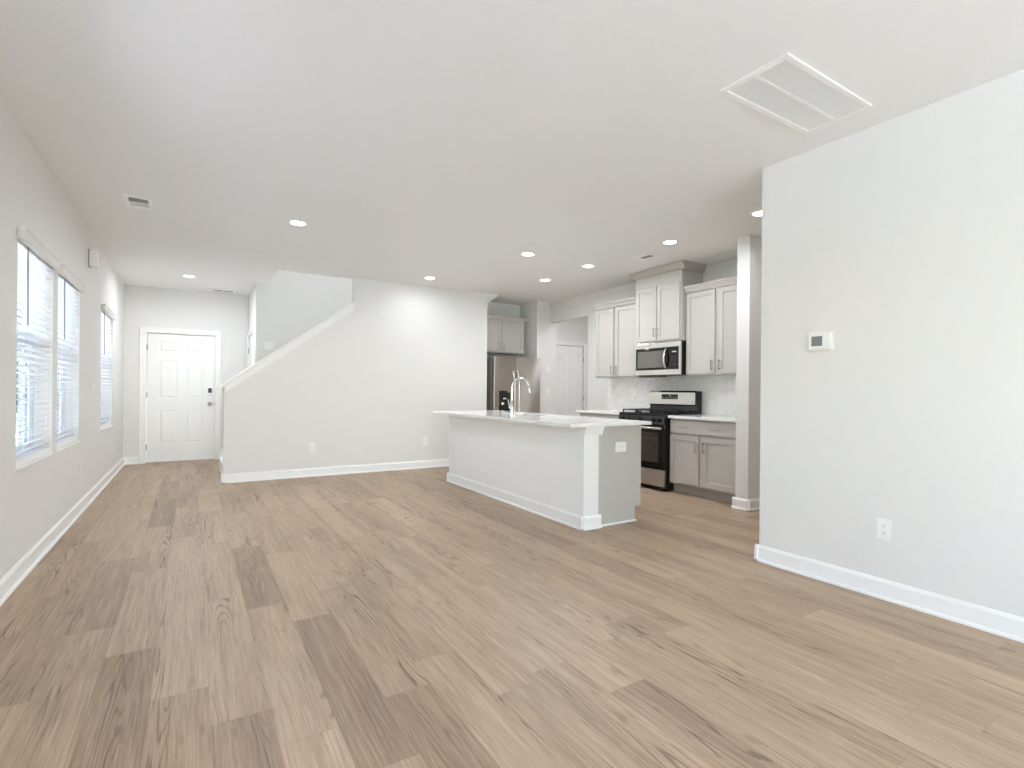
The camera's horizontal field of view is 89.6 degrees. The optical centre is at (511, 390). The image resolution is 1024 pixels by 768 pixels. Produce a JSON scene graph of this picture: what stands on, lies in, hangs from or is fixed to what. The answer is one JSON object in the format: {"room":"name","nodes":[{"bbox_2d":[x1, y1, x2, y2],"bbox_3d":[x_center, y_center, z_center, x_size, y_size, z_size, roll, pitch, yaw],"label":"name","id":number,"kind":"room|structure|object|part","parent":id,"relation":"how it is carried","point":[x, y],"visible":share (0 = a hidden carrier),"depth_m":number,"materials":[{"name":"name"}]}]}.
{"room":"empty living room","nodes":[
{"label":"empty living room","id":0,"kind":"room"},
{"bbox_2d":[0,96,123,578],"bbox_3d":[-2.406,-0.214,2.043,0.160,2.740,13.850,0,0,-32],"label":"wall","id":1,"kind":"structure","parent":0,"point":[34,498],"depth_m":3.85,"materials":[{"name":"white paint"}]},
{"bbox_2d":[16,302,53,470],"bbox_3d":[-3.266,-0.236,3.422,0.192,1.430,0.930,0,0,-32],"label":"window","id":2,"kind":"structure","parent":1,"relation":"in","point":[28,402],"depth_m":3.67,"materials":[{"name":"white plastic"}]},
{"bbox_3d":[-3.324,-0.564,3.384,0.006,0.605,0.760,0,0,-32],"label":"glass pane","id":3,"kind":"part","parent":2,"relation":"part of","materials":[{"name":"clear glass"}]},
{"bbox_3d":[-3.303,0.082,3.401,0.006,0.608,0.760,0,0,-32],"label":"glass pane","id":4,"kind":"part","parent":2,"relation":"part of","materials":[{"name":"clear glass"}]},
{"bbox_3d":[-3.303,0.085,3.401,0.028,0.693,0.840,0,0,-32],"label":"sash","id":5,"kind":"part","parent":2,"relation":"part of","materials":[{"name":"white plastic"}]},
{"bbox_3d":[-3.316,-0.238,3.391,0.075,1.428,0.930,0,0,-32],"label":"frame","id":6,"kind":"part","parent":2,"relation":"part of","materials":[{"name":"white plastic"}]},
{"bbox_3d":[-3.242,0.472,3.440,0.122,0.014,0.928,0,0,-32],"label":"sill","id":7,"kind":"part","parent":2,"relation":"part of","materials":[{"name":"white paint"}]},
{"bbox_2d":[16,226,60,466],"bbox_3d":[-3.200,-0.259,3.457,0.104,1.444,0.965,0,0,-32],"label":"window blind","id":8,"kind":"object","parent":2,"relation":"attached to","point":[34,257],"visible":0.77,"depth_m":3.44,"materials":[{"name":"white plastic"}]},
{"bbox_3d":[-3.066,-0.238,3.195,0.057,1.323,0.003,0,0,-32],"label":"ladder cord","id":9,"kind":"part","parent":8,"relation":"part of","materials":[{"name":"white fabric"}]},
{"bbox_3d":[-3.223,-0.239,3.448,0.057,1.323,0.003,0,0,-32],"label":"ladder cord","id":10,"kind":"part","parent":8,"relation":"part of","materials":[{"name":"white fabric"}]},
{"bbox_3d":[-3.229,0.440,3.448,0.052,0.046,0.916,0,0,-32],"label":"rail","id":11,"kind":"part","parent":8,"relation":"part of","materials":[{"name":"white"}]},
{"bbox_3d":[-3.218,-0.921,3.448,0.056,0.050,0.918,0,0,-32],"label":"head rail","id":12,"kind":"part","parent":8,"relation":"part of","materials":[{"name":"white plastic"}]},
{"bbox_3d":[-3.380,-0.241,3.701,0.057,1.323,0.003,0,0,-32],"label":"ladder cord","id":13,"kind":"part","parent":8,"relation":"part of","materials":[{"name":"white fabric"}]},
{"bbox_2d":[0,458,124,605],"bbox_3d":[-2.327,1.100,2.075,0.028,0.112,13.570,0,0,-32],"label":"baseboard","id":14,"kind":"structure","parent":1,"relation":"attached to","point":[14,577],"depth_m":3.69,"materials":[{"name":"white paint"}]},
{"bbox_2d":[57,322,79,451],"bbox_3d":[-3.836,-0.241,4.340,0.192,1.430,0.898,0,0,-32],"label":"window","id":15,"kind":"structure","parent":1,"relation":"in","point":[62,364],"depth_m":4.63,"materials":[{"name":"white plastic"}]},
{"bbox_3d":[-3.872,0.078,4.319,0.006,0.608,0.728,0,0,-32],"label":"glass pane","id":16,"kind":"part","parent":15,"relation":"part of","materials":[{"name":"clear glass"}]},
{"bbox_3d":[-3.872,0.080,4.319,0.028,0.693,0.808,0,0,-32],"label":"sash","id":17,"kind":"part","parent":15,"relation":"part of","materials":[{"name":"white plastic"}]},
{"bbox_3d":[-3.885,-0.242,4.310,0.075,1.428,0.898,0,0,-32],"label":"frame","id":18,"kind":"part","parent":15,"relation":"part of","materials":[{"name":"white plastic"}]},
{"bbox_3d":[-3.812,0.467,4.359,0.122,0.014,0.896,0,0,-32],"label":"sill","id":19,"kind":"part","parent":15,"relation":"part of","materials":[{"name":"white paint"}]},
{"bbox_2d":[57,264,85,448],"bbox_3d":[-3.773,-0.264,4.381,0.104,1.444,0.931,0,0,-32],"label":"window blind","id":20,"kind":"object","parent":15,"relation":"attached to","point":[69,283],"visible":0.7,"depth_m":4.38,"materials":[{"name":"white plastic"}]},
{"bbox_3d":[-3.641,-0.243,4.123,0.057,1.323,0.003,0,0,-32],"label":"ladder cord","id":21,"kind":"part","parent":20,"relation":"part of","materials":[{"name":"white fabric"}]},
{"bbox_3d":[-3.793,-0.244,4.367,0.057,1.323,0.003,0,0,-32],"label":"ladder cord","id":22,"kind":"part","parent":20,"relation":"part of","materials":[{"name":"white fabric"}]},
{"bbox_3d":[-3.799,0.435,4.367,0.052,0.046,0.884,0,0,-32],"label":"rail","id":23,"kind":"part","parent":20,"relation":"part of","materials":[{"name":"white plastic"}]},
{"bbox_3d":[-3.787,-0.926,4.367,0.056,0.050,0.886,0,0,-32],"label":"head rail","id":24,"kind":"part","parent":20,"relation":"part of","materials":[{"name":"white plastic"}]},
{"bbox_3d":[-3.944,-0.245,4.611,0.057,1.323,0.003,0,0,-32],"label":"ladder cord","id":25,"kind":"part","parent":20,"relation":"part of","materials":[{"name":"white fabric"}]},
{"bbox_2d":[88,249,98,267],"bbox_3d":[-4.214,-1.325,5.193,0.072,0.175,0.090,0,0,-32],"label":"door chime","id":26,"kind":"object","parent":1,"relation":"attached to","point":[93,255],"visible":1,"depth_m":5.16,"materials":[{"name":"white plastic"}]},
{"bbox_2d":[100,343,112,430],"bbox_3d":[-5.039,-0.251,6.282,0.192,1.430,1.010,0,0,-32],"label":"window","id":27,"kind":"structure","parent":1,"relation":"in","point":[102,429],"depth_m":6.66,"materials":[{"name":"white plastic"}]},
{"bbox_3d":[-5.089,-0.252,6.251,0.075,1.428,1.010,0,0,-32],"label":"frame","id":28,"kind":"part","parent":27,"relation":"part of","materials":[{"name":"white plastic"}]},
{"bbox_2d":[100,304,116,428],"bbox_3d":[-4.977,-0.274,6.323,0.104,1.444,1.071,0,0,-32],"label":"window blind","id":29,"kind":"object","parent":27,"relation":"attached to","point":[107,315],"visible":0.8,"depth_m":6.32,"materials":[{"name":"white plastic"}]},
{"bbox_3d":[-4.826,-0.253,6.033,0.057,1.323,0.003,0,0,-32],"label":"ladder cord","id":30,"kind":"part","parent":29,"relation":"part of","materials":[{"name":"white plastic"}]},
{"bbox_3d":[-4.996,-0.254,6.308,0.057,1.323,0.003,0,0,-32],"label":"ladder cord","id":31,"kind":"part","parent":29,"relation":"part of","materials":[{"name":"white fabric"}]},
{"bbox_3d":[-5.002,0.425,6.308,0.052,0.046,0.996,0,0,-32],"label":"rail","id":32,"kind":"part","parent":29,"relation":"part of","materials":[{"name":"white plastic"}]},
{"bbox_3d":[-4.991,-0.936,6.308,0.056,0.050,0.998,0,0,-32],"label":"head rail","id":33,"kind":"part","parent":29,"relation":"part of","materials":[{"name":"white plastic"}]},
{"bbox_2d":[123,284,247,463],"bbox_3d":[-2.698,-0.217,9.904,7.630,2.740,0.140,0,0,-32],"label":"wall","id":34,"kind":"structure","parent":0,"point":[144,306],"depth_m":8.18,"materials":[{"name":"white paint"}]},
{"bbox_2d":[123,457,137,464],"bbox_3d":[-5.191,1.077,8.266,1.685,0.112,0.028,0,0,-32],"label":"baseboard","id":35,"kind":"structure","parent":34,"relation":"attached to","point":[127,460],"depth_m":7.87,"materials":[{"name":"white paint"}]},
{"bbox_2d":[139,326,220,463],"bbox_3d":[-5.266,0.075,8.217,1.094,2.115,0.024,0,0,-32],"label":"trim","id":36,"kind":"structure","parent":34,"relation":"attached to","point":[143,330],"depth_m":8.07,"materials":[{"name":"white paint"}]},
{"bbox_2d":[146,333,214,462],"bbox_3d":[-5.293,0.117,8.251,0.932,2.030,0.178,0,0,-32],"label":"door","id":37,"kind":"structure","parent":34,"relation":"in","point":[180,369],"depth_m":8.23,"materials":[{"name":"white paint"}]},
{"bbox_2d":[248,286,254,363],"bbox_3d":[-4.123,-0.228,8.261,0.105,2.740,1.150,0,0,-32],"label":"wall","id":38,"kind":"structure","parent":0,"point":[251,298],"depth_m":8.11,"materials":[{"name":"white paint"}]},
{"bbox_2d":[248,335,251,366],"bbox_3d":[-4.186,0.122,8.237,0.101,2.014,0.804,0,0,-32],"label":"door","id":39,"kind":"structure","parent":38,"relation":"in","point":[250,337],"depth_m":8.39,"materials":[{"name":"white paint"}]},
{"bbox_2d":[247,326,253,367],"bbox_3d":[-4.184,0.084,8.232,0.024,2.115,0.970,0,0,-32],"label":"trim","id":40,"kind":"structure","parent":38,"relation":"attached to","point":[251,331],"depth_m":8.02,"materials":[{"name":"white paint"}]},
{"bbox_2d":[255,270,351,362],"bbox_3d":[-2.206,-1.493,8.697,3.805,5.300,0.120,0,0,-32],"label":"wall","id":41,"kind":"structure","parent":0,"point":[291,304],"depth_m":7.90,"materials":[{"name":"white paint"}]},
{"bbox_2d":[264,342,272,349],"bbox_3d":[-3.647,-0.669,7.731,0.120,0.120,0.009,0,0,-32],"label":"light switch","id":42,"kind":"object","parent":41,"relation":"attached to","point":[267,345],"visible":1,"depth_m":7.73,"materials":[{"name":"white plastic"}]},
{"bbox_2d":[223,277,497,473],"bbox_3d":[-1.924,-0.210,7.466,3.928,2.740,0.120,0,0,-32],"label":"wall","id":43,"kind":"structure","parent":0,"point":[367,388],"depth_m":7.34,"materials":[{"name":"white paint"}]},
{"bbox_2d":[217,302,354,393],"bbox_3d":[-2.949,-0.598,6.826,1.650,1.288,0.215,0,0,-32],"label":"trim","id":44,"kind":"structure","parent":43,"relation":"attached to","point":[342,313],"depth_m":6.72,"materials":[{"name":"white paint"}]},
{"bbox_2d":[309,442,314,451],"bbox_3d":[-2.687,0.758,6.922,0.076,0.120,0.008,0,0,-32],"label":"wall outlet","id":45,"kind":"object","parent":43,"relation":"attached to","point":[311,445],"visible":1,"depth_m":6.92,"materials":[{"name":"white plastic"}]},
{"bbox_2d":[220,459,448,483],"bbox_3d":[-2.019,1.103,7.397,3.767,0.112,0.148,0,0,-32],"label":"baseboard","id":46,"kind":"structure","parent":43,"relation":"attached to","point":[351,469],"depth_m":7.03,"materials":[{"name":"white paint"}]},
{"bbox_2d":[423,437,427,444],"bbox_3d":[-1.310,0.765,7.776,0.076,0.120,0.008,0,0,-32],"label":"wall outlet","id":47,"kind":"object","parent":43,"relation":"attached to","point":[425,439],"visible":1,"depth_m":7.78,"materials":[{"name":"white plastic"}]},
{"bbox_2d":[0,460,1023,767],"bbox_3d":[0.828,1.282,4.056,7.800,0.200,13.850,0,0,-32],"label":"floor","id":48,"kind":"structure","parent":0,"point":[185,618],"depth_m":2.37,"materials":[{"name":"brown wood"}]},
{"bbox_2d":[219,448,222,473],"bbox_3d":[-2.396,-0.234,7.882,3.568,2.780,1.074,0,0,-32],"label":"staircase","id":49,"kind":"structure","parent":48,"relation":"on","point":[221,450],"depth_m":7.39,"materials":[{"name":"white paint"}]},
{"bbox_2d":[487,356,539,412],"bbox_3d":[-0.080,0.308,8.811,0.910,1.733,0.822,0,0,-32],"label":"refrigerator","id":50,"kind":"object","parent":48,"relation":"on","point":[502,371],"visible":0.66,"depth_m":8.46,"materials":[{"name":"grey metal"}]},
{"bbox_2d":[446,415,640,530],"bbox_3d":[0.202,0.740,5.691,0.768,0.874,2.753,0,0,-32],"label":"kitchen island","id":51,"kind":"object","parent":48,"relation":"on","point":[576,478],"visible":0.88,"depth_m":4.72,"materials":[{"name":"white paint"}]},
{"bbox_3d":[-0.018,0.340,5.553,0.211,0.076,2.753,0,0,-32],"label":"cap trim","id":52,"kind":"part","parent":51,"relation":"part of","materials":[{"name":"white paint"}]},
{"bbox_3d":[0.149,1.121,5.660,0.650,0.112,2.741,0,0,-32],"label":"island baseboard","id":53,"kind":"part","parent":51,"relation":"part of","materials":[{"name":"white paint"}]},
{"bbox_2d":[433,410,651,427],"bbox_3d":[0.129,0.286,5.652,0.940,0.030,2.830,0,0,-32],"label":"island countertop","id":54,"kind":"structure","parent":51,"relation":"on","point":[568,421],"depth_m":5.02,"materials":[{"name":"white stone"}]},
{"bbox_2d":[508,378,531,414],"bbox_3d":[0.088,0.063,5.872,0.291,0.416,0.103,0,0,-32],"label":"faucet","id":55,"kind":"object","parent":54,"relation":"on","point":[511,405],"visible":1,"depth_m":5.78,"materials":[{"name":"silver metal"}]},
{"bbox_3d":[0.096,-0.012,5.848,0.244,0.266,0.023,0,0,-32],"label":"spout","id":56,"kind":"part","parent":55,"relation":"part of","materials":[{"name":"silver metal"}]},
{"bbox_3d":[0.957,0.746,4.605,0.520,0.874,0.018,0,0,-32],"label":"panel","id":57,"kind":"part","parent":51,"relation":"part of","materials":[{"name":"grey paint"}]},
{"bbox_2d":[615,442,625,451],"bbox_3d":[0.970,0.501,4.596,0.128,0.088,0.008,0,0,-32],"label":"wall outlet","id":58,"kind":"object","parent":51,"relation":"attached to","point":[619,446],"visible":1,"depth_m":4.59,"materials":[{"name":"white plastic"}]},
{"bbox_2d":[580,412,618,418],"bbox_3d":[1.444,0.753,7.241,0.642,0.868,0.891,0,0,-32],"label":"base cabinet","id":59,"kind":"object","parent":48,"relation":"on","point":[581,414],"visible":0.02,"depth_m":7.09,"materials":[{"name":"grey paint"}]},
{"bbox_3d":[1.212,0.409,7.094,0.020,0.144,0.853,0,0,-32],"label":"drawer","id":60,"kind":"part","parent":59,"relation":"part of","materials":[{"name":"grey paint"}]},
{"bbox_2d":[576,410,634,414],"bbox_3d":[1.439,0.303,7.255,0.626,0.032,0.928,0,0,-32],"label":"countertop","id":61,"kind":"structure","parent":59,"relation":"on","point":[613,412],"depth_m":7.11,"materials":[{"name":"white stone"}]},
{"bbox_2d":[618,391,701,490],"bbox_3d":[1.837,0.595,6.502,0.727,1.191,0.762,0,0,-32],"label":"gas range","id":62,"kind":"object","parent":48,"relation":"on","point":[655,438],"visible":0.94,"depth_m":6.24,"materials":[{"name":"black metal"}]},
{"bbox_3d":[1.550,0.445,6.324,0.050,0.030,0.742,0,0,-32],"label":"oven handle","id":63,"kind":"part","parent":62,"relation":"part of","materials":[{"name":"silver metal"}]},
{"bbox_3d":[1.585,1.034,6.348,0.036,0.194,0.754,0,0,-32],"label":"storage drawer","id":64,"kind":"part","parent":62,"relation":"part of","materials":[{"name":"silver metal"}]},
{"bbox_3d":[1.587,0.667,6.347,0.040,0.520,0.754,0,0,-32],"label":"oven door","id":65,"kind":"part","parent":62,"relation":"part of","materials":[{"name":"black glass"}]},
{"bbox_2d":[635,414,672,490],"bbox_3d":[1.875,0.744,6.526,0.635,0.895,0.762,0,0,-32],"label":"oven","id":66,"kind":"object","parent":62,"relation":"in","point":[667,484],"depth_m":6.05,"materials":[{"name":"black metal"}]},
{"bbox_2d":[619,411,697,415],"bbox_3d":[1.836,0.290,6.500,0.585,0.022,0.762,0,0,-32],"label":"cooktop","id":67,"kind":"object","parent":62,"relation":"in","point":[637,413],"depth_m":6.32,"materials":[{"name":"black metal"}]},
{"bbox_3d":[2.057,0.088,6.643,0.027,0.173,0.749,0,0,-32],"label":"backguard panel","id":68,"kind":"part","parent":62,"relation":"part of","materials":[{"name":"silver metal"}]},
{"bbox_2d":[670,418,735,503],"bbox_3d":[2.329,0.761,5.814,0.642,0.868,0.914,0,0,-32],"label":"base cabinet","id":69,"kind":"object","parent":48,"relation":"on","point":[702,452],"visible":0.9,"depth_m":5.65,"materials":[{"name":"grey paint"}]},
{"bbox_3d":[1.963,0.785,5.878,0.020,0.550,0.401,0,0,-32],"label":"cabinet door","id":70,"kind":"part","parent":69,"relation":"part of","materials":[{"name":"grey paint"}]},
{"bbox_2d":[668,414,735,421],"bbox_3d":[2.333,0.310,5.814,0.626,0.032,0.920,0,0,-32],"label":"countertop","id":71,"kind":"structure","parent":69,"relation":"on","point":[701,416],"depth_m":5.74,"materials":[{"name":"white stone"}]},
{"bbox_3d":[2.089,0.417,5.680,0.020,0.144,0.866,0,0,-32],"label":"drawer","id":72,"kind":"part","parent":69,"relation":"part of","materials":[{"name":"grey paint"}]},
{"bbox_3d":[2.203,0.787,5.491,0.020,0.550,0.420,0,0,-32],"label":"cabinet door","id":73,"kind":"part","parent":69,"relation":"part of","materials":[{"name":"grey paint"}]},
{"bbox_2d":[735,235,761,499],"bbox_3d":[2.653,-0.173,5.386,0.797,2.740,0.140,0,0,-32],"label":"wall pier","id":74,"kind":"object","parent":48,"relation":"on","point":[749,248],"visible":0.43,"depth_m":5.17,"materials":[{"name":"white paint"}]},
{"bbox_2d":[731,497,759,511],"bbox_3d":[2.579,1.141,5.347,0.705,0.112,0.196,0,0,-32],"label":"baseboard","id":75,"kind":"object","parent":74,"relation":"attached to","point":[749,505],"visible":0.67,"depth_m":5.16,"materials":[{"name":"white paint"}]},
{"bbox_2d":[0,0,1023,304],"bbox_3d":[0.853,-1.688,4.056,7.800,0.260,13.850,0,0,-32],"label":"ceiling","id":76,"kind":"structure","parent":0,"point":[449,141],"depth_m":2.97,"materials":[{"name":"white paint"}]},
{"bbox_2d":[123,194,153,210],"bbox_3d":[-3.152,-1.586,4.356,0.188,0.008,0.330,0,0,-32],"label":"ceiling vent","id":77,"kind":"object","parent":76,"relation":"in","point":[131,201],"visible":1,"depth_m":4.34,"materials":[{"name":"white plastic"}]},
{"bbox_2d":[211,289,234,292],"bbox_3d":[-4.626,-1.598,8.260,0.340,0.008,0.170,0,0,-32],"label":"ceiling vent","id":78,"kind":"object","parent":76,"relation":"in","point":[219,290],"visible":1,"depth_m":8.23,"materials":[{"name":"white plastic"}]},
{"bbox_2d":[288,220,307,225],"bbox_3d":[-2.020,-1.579,4.866,0.180,0.004,0.180,0,0,-32],"label":"recessed light","id":79,"kind":"object","parent":76,"relation":"in","point":[292,222],"visible":1,"depth_m":4.87,"materials":[{"name":"white paint"}]},
{"bbox_2d":[424,277,435,279],"bbox_3d":[-1.147,-1.572,7.213,0.180,0.004,0.180,0,0,-32],"label":"recessed light","id":80,"kind":"object","parent":76,"relation":"in","point":[428,278],"visible":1,"depth_m":7.23,"materials":[{"name":"white paint"}]},
{"bbox_2d":[520,252,535,255],"bbox_3d":[0.184,-1.561,5.903,0.180,0.004,0.180,0,0,-32],"label":"recessed light","id":81,"kind":"object","parent":76,"relation":"in","point":[522,253],"visible":1,"depth_m":5.89,"materials":[{"name":"white paint"}]},
{"bbox_2d":[581,264,594,267],"bbox_3d":[0.950,-1.555,6.445,0.180,0.004,0.180,0,0,-32],"label":"recessed light","id":82,"kind":"object","parent":76,"relation":"in","point":[585,265],"visible":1,"depth_m":6.45,"materials":[{"name":"white paint"}]},
{"bbox_2d":[627,252,658,260],"bbox_3d":[1.512,-1.548,5.965,0.225,0.008,0.280,0,0,-32],"label":"ceiling vent","id":83,"kind":"object","parent":76,"relation":"in","point":[643,256],"visible":1,"depth_m":5.95,"materials":[{"name":"white plastic"}]},
{"bbox_2d":[661,239,678,244],"bbox_3d":[1.650,-1.549,5.384,0.180,0.004,0.180,0,0,-32],"label":"recessed light","id":84,"kind":"object","parent":76,"relation":"in","point":[672,241],"visible":1,"depth_m":5.39,"materials":[{"name":"white paint"}]},
{"bbox_2d":[750,210,761,216],"bbox_3d":[2.169,-1.545,4.493,0.180,0.004,0.180,0,0,-32],"label":"recessed light","id":85,"kind":"object","parent":76,"relation":"in","point":[758,213],"visible":0.48,"depth_m":4.50,"materials":[{"name":"white paint"}]},
{"bbox_2d":[720,52,871,133],"bbox_3d":[1.512,-1.546,2.730,0.805,0.012,0.360,0,0,-32],"label":"ceiling vent","id":86,"kind":"object","parent":76,"relation":"in","point":[786,89],"visible":1,"depth_m":2.70,"materials":[{"name":"white plastic"}]},
{"bbox_2d":[487,301,556,413],"bbox_3d":[-0.067,-0.195,9.076,1.590,2.740,0.680,0,0,-32],"label":"wall","id":87,"kind":"structure","parent":0,"point":[540,335],"depth_m":9.13,"materials":[{"name":"white paint"}]},
{"bbox_2d":[487,314,527,354],"bbox_3d":[-0.237,-0.962,8.988,0.963,0.630,0.402,0,0,-32],"label":"upper cabinet","id":88,"kind":"object","parent":87,"relation":"attached to","point":[505,334],"visible":0.8,"depth_m":8.88,"materials":[{"name":"grey paint"}]},
{"bbox_3d":[-0.370,-0.936,8.721,0.420,0.540,0.020,0,0,-32],"label":"cabinet door","id":89,"kind":"part","parent":88,"relation":"part of","materials":[{"name":"grey paint"}]},
{"bbox_3d":[-0.237,-1.244,8.992,0.963,0.065,0.392,0,0,-32],"label":"crown moulding","id":90,"kind":"part","parent":88,"relation":"part of","materials":[{"name":"grey paint"}]},
{"bbox_3d":[0.012,-0.932,8.959,0.420,0.540,0.020,0,0,-32],"label":"cabinet door","id":91,"kind":"part","parent":88,"relation":"part of","materials":[{"name":"grey paint"}]},
{"bbox_2d":[545,388,549,394],"bbox_3d":[0.627,0.011,9.102,0.120,0.120,0.009,0,0,-32],"label":"light switch","id":92,"kind":"object","parent":87,"relation":"attached to","point":[547,390],"visible":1,"depth_m":9.10,"materials":[{"name":"white plastic"}]},
{"bbox_2d":[545,367,549,372],"bbox_3d":[0.629,-0.362,9.095,0.100,0.105,0.019,0,0,-32],"label":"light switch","id":93,"kind":"object","parent":87,"relation":"attached to","point":[547,369],"visible":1,"depth_m":9.08,"materials":[{"name":"white plastic"}]},
{"bbox_2d":[556,317,587,409],"bbox_3d":[1.228,-0.184,9.626,1.250,2.740,4.470,0,0,-32],"label":"wall","id":94,"kind":"structure","parent":0,"point":[576,330],"depth_m":9.88,"materials":[{"name":"white paint"}]},
{"bbox_2d":[556,345,583,415],"bbox_3d":[1.014,0.164,9.784,0.838,2.040,0.171,0,0,-32],"label":"door","id":95,"kind":"structure","parent":94,"relation":"in","point":[569,359],"depth_m":9.81,"materials":[{"name":"white paint"}]},
{"bbox_2d":[556,341,586,409],"bbox_3d":[1.033,0.132,9.746,0.960,2.105,0.024,0,0,-32],"label":"trim","id":96,"kind":"structure","parent":94,"relation":"attached to","point":[557,342],"depth_m":9.97,"materials":[{"name":"white paint"}]},
{"bbox_2d":[550,258,736,409],"bbox_3d":[1.808,-0.180,7.391,0.120,2.740,4.160,0,0,-32],"label":"wall","id":97,"kind":"structure","parent":0,"point":[577,307],"depth_m":8.11,"materials":[{"name":"white paint"}]},
{"bbox_2d":[591,297,652,377],"bbox_3d":[1.560,-0.717,7.340,0.360,1.070,0.934,0,0,-32],"label":"upper cabinet","id":98,"kind":"object","parent":97,"relation":"attached to","point":[615,320],"visible":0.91,"depth_m":7.22,"materials":[{"name":"grey paint"}]},
{"bbox_3d":[1.338,-0.683,7.443,0.020,0.964,0.377,0,0,-32],"label":"cabinet door","id":99,"kind":"part","parent":98,"relation":"part of","materials":[{"name":"grey paint"}]},
{"bbox_3d":[1.564,-1.214,7.340,0.360,0.075,0.934,0,0,-32],"label":"crown moulding","id":100,"kind":"part","parent":98,"relation":"part of","materials":[{"name":"grey paint"}]},
{"bbox_3d":[1.570,-0.682,7.068,0.020,0.964,0.425,0,0,-32],"label":"cabinet door","id":101,"kind":"part","parent":98,"relation":"part of","materials":[{"name":"grey paint"}]},
{"bbox_2d":[630,260,706,344],"bbox_3d":[1.979,-1.078,6.598,0.435,0.939,0.866,0,0,-32],"label":"upper cabinet","id":102,"kind":"object","parent":97,"relation":"attached to","point":[661,297],"visible":0.94,"depth_m":6.41,"materials":[{"name":"grey paint"}]},
{"bbox_3d":[1.737,-0.972,6.661,0.020,0.687,0.350,0,0,-32],"label":"cabinet door","id":103,"kind":"part","parent":102,"relation":"part of","materials":[{"name":"grey paint"}]},
{"bbox_2d":[635,341,685,376],"bbox_3d":[1.965,-0.388,6.592,0.440,0.424,0.752,0,0,-32],"label":"microwave","id":104,"kind":"object","parent":102,"relation":"attached to","point":[663,359],"visible":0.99,"depth_m":6.45,"materials":[{"name":"silver metal"}]},
{"bbox_3d":[1.789,-0.399,6.584,0.020,0.275,0.540,0,0,-32],"label":"door","id":105,"kind":"part","parent":104,"relation":"part of","materials":[{"name":"black glass"}]},
{"bbox_3d":[1.883,-0.397,6.364,0.061,0.246,0.026,0,0,-32],"label":"door handle","id":106,"kind":"part","parent":104,"relation":"part of","materials":[{"name":"silver metal"}]},
{"bbox_3d":[1.975,-0.398,6.285,0.019,0.275,0.161,0,0,-32],"label":"control panel","id":107,"kind":"part","parent":104,"relation":"part of","materials":[{"name":"black glass"}]},
{"bbox_3d":[1.983,-1.505,6.598,0.435,0.084,0.866,0,0,-32],"label":"crown moulding","id":108,"kind":"part","parent":102,"relation":"part of","materials":[{"name":"grey paint"}]},
{"bbox_3d":[1.927,-0.970,6.353,0.020,0.687,0.350,0,0,-32],"label":"cabinet door","id":109,"kind":"part","parent":102,"relation":"part of","materials":[{"name":"grey paint"}]},
{"bbox_2d":[607,376,735,415],"bbox_3d":[2.151,0.034,6.713,0.008,0.582,2.642,0,0,-32],"label":"backsplash","id":110,"kind":"structure","parent":97,"relation":"attached to","point":[718,392],"depth_m":6.68,"materials":[{"name":"tile"}]},
{"bbox_2d":[631,389,634,396],"bbox_3d":[1.734,0.035,7.370,0.008,0.120,0.076,0,0,-32],"label":"wall outlet","id":111,"kind":"object","parent":110,"relation":"attached to","point":[632,390],"visible":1,"depth_m":7.37,"materials":[{"name":"white plastic"}]},
{"bbox_2d":[684,276,736,375],"bbox_3d":[2.456,-0.709,5.895,0.360,1.070,0.934,0,0,-32],"label":"upper cabinet","id":112,"kind":"object","parent":97,"relation":"attached to","point":[711,307],"visible":0.7,"depth_m":5.89,"materials":[{"name":"grey paint"}]},
{"bbox_3d":[2.208,-0.676,6.040,0.020,0.964,0.395,0,0,-32],"label":"cabinet door","id":113,"kind":"part","parent":112,"relation":"part of","materials":[{"name":"grey paint"}]},
{"bbox_3d":[2.331,-1.208,5.815,0.056,0.075,0.934,0,0,-32],"label":"crown moulding","id":114,"kind":"part","parent":112,"relation":"part of","materials":[{"name":"grey paint"}]},
{"bbox_3d":[2.457,-0.674,5.638,0.020,0.964,0.450,0,0,-32],"label":"cabinet door","id":115,"kind":"part","parent":112,"relation":"part of","materials":[{"name":"grey paint"}]},
{"bbox_2d":[759,69,1023,617],"bbox_3d":[3.391,-0.167,1.061,0.120,2.740,6.070,0,0,-32],"label":"wall","id":116,"kind":"structure","parent":0,"point":[901,238],"depth_m":2.87,"materials":[{"name":"white paint"}]},
{"bbox_2d":[808,331,833,351],"bbox_3d":[1.944,-0.309,3.255,0.028,0.119,0.153,0,0,-32],"label":"thermostat","id":117,"kind":"object","parent":116,"relation":"attached to","point":[820,341],"visible":1,"depth_m":3.24,"materials":[{"name":"white plastic"}]},
{"bbox_2d":[876,517,891,540],"bbox_3d":[2.132,0.795,2.956,0.008,0.120,0.076,0,0,-32],"label":"wall outlet","id":118,"kind":"object","parent":116,"relation":"attached to","point":[884,526],"visible":1,"depth_m":2.95,"materials":[{"name":"white plastic"}]},
{"bbox_2d":[881,523,886,528],"bbox_3d":[2.131,0.775,2.955,0.003,0.029,0.031,0,0,-32],"label":"receptacle","id":119,"kind":"object","parent":118,"relation":"attached to","point":[883,525],"depth_m":2.95,"materials":[{"name":"grey plastic"}]},
{"bbox_2d":[881,530,886,535],"bbox_3d":[2.130,0.815,2.955,0.003,0.029,0.031,0,0,-32],"label":"receptacle","id":120,"kind":"object","parent":118,"relation":"attached to","point":[883,532],"depth_m":2.95,"materials":[{"name":"grey plastic"}]},
{"bbox_2d":[753,544,1023,642],"bbox_3d":[3.330,1.147,1.116,0.148,0.112,5.978,0,0,-32],"label":"baseboard","id":121,"kind":"structure","parent":116,"relation":"attached to","point":[1010,626],"depth_m":2.87,"materials":[{"name":"white paint"}]}
]}

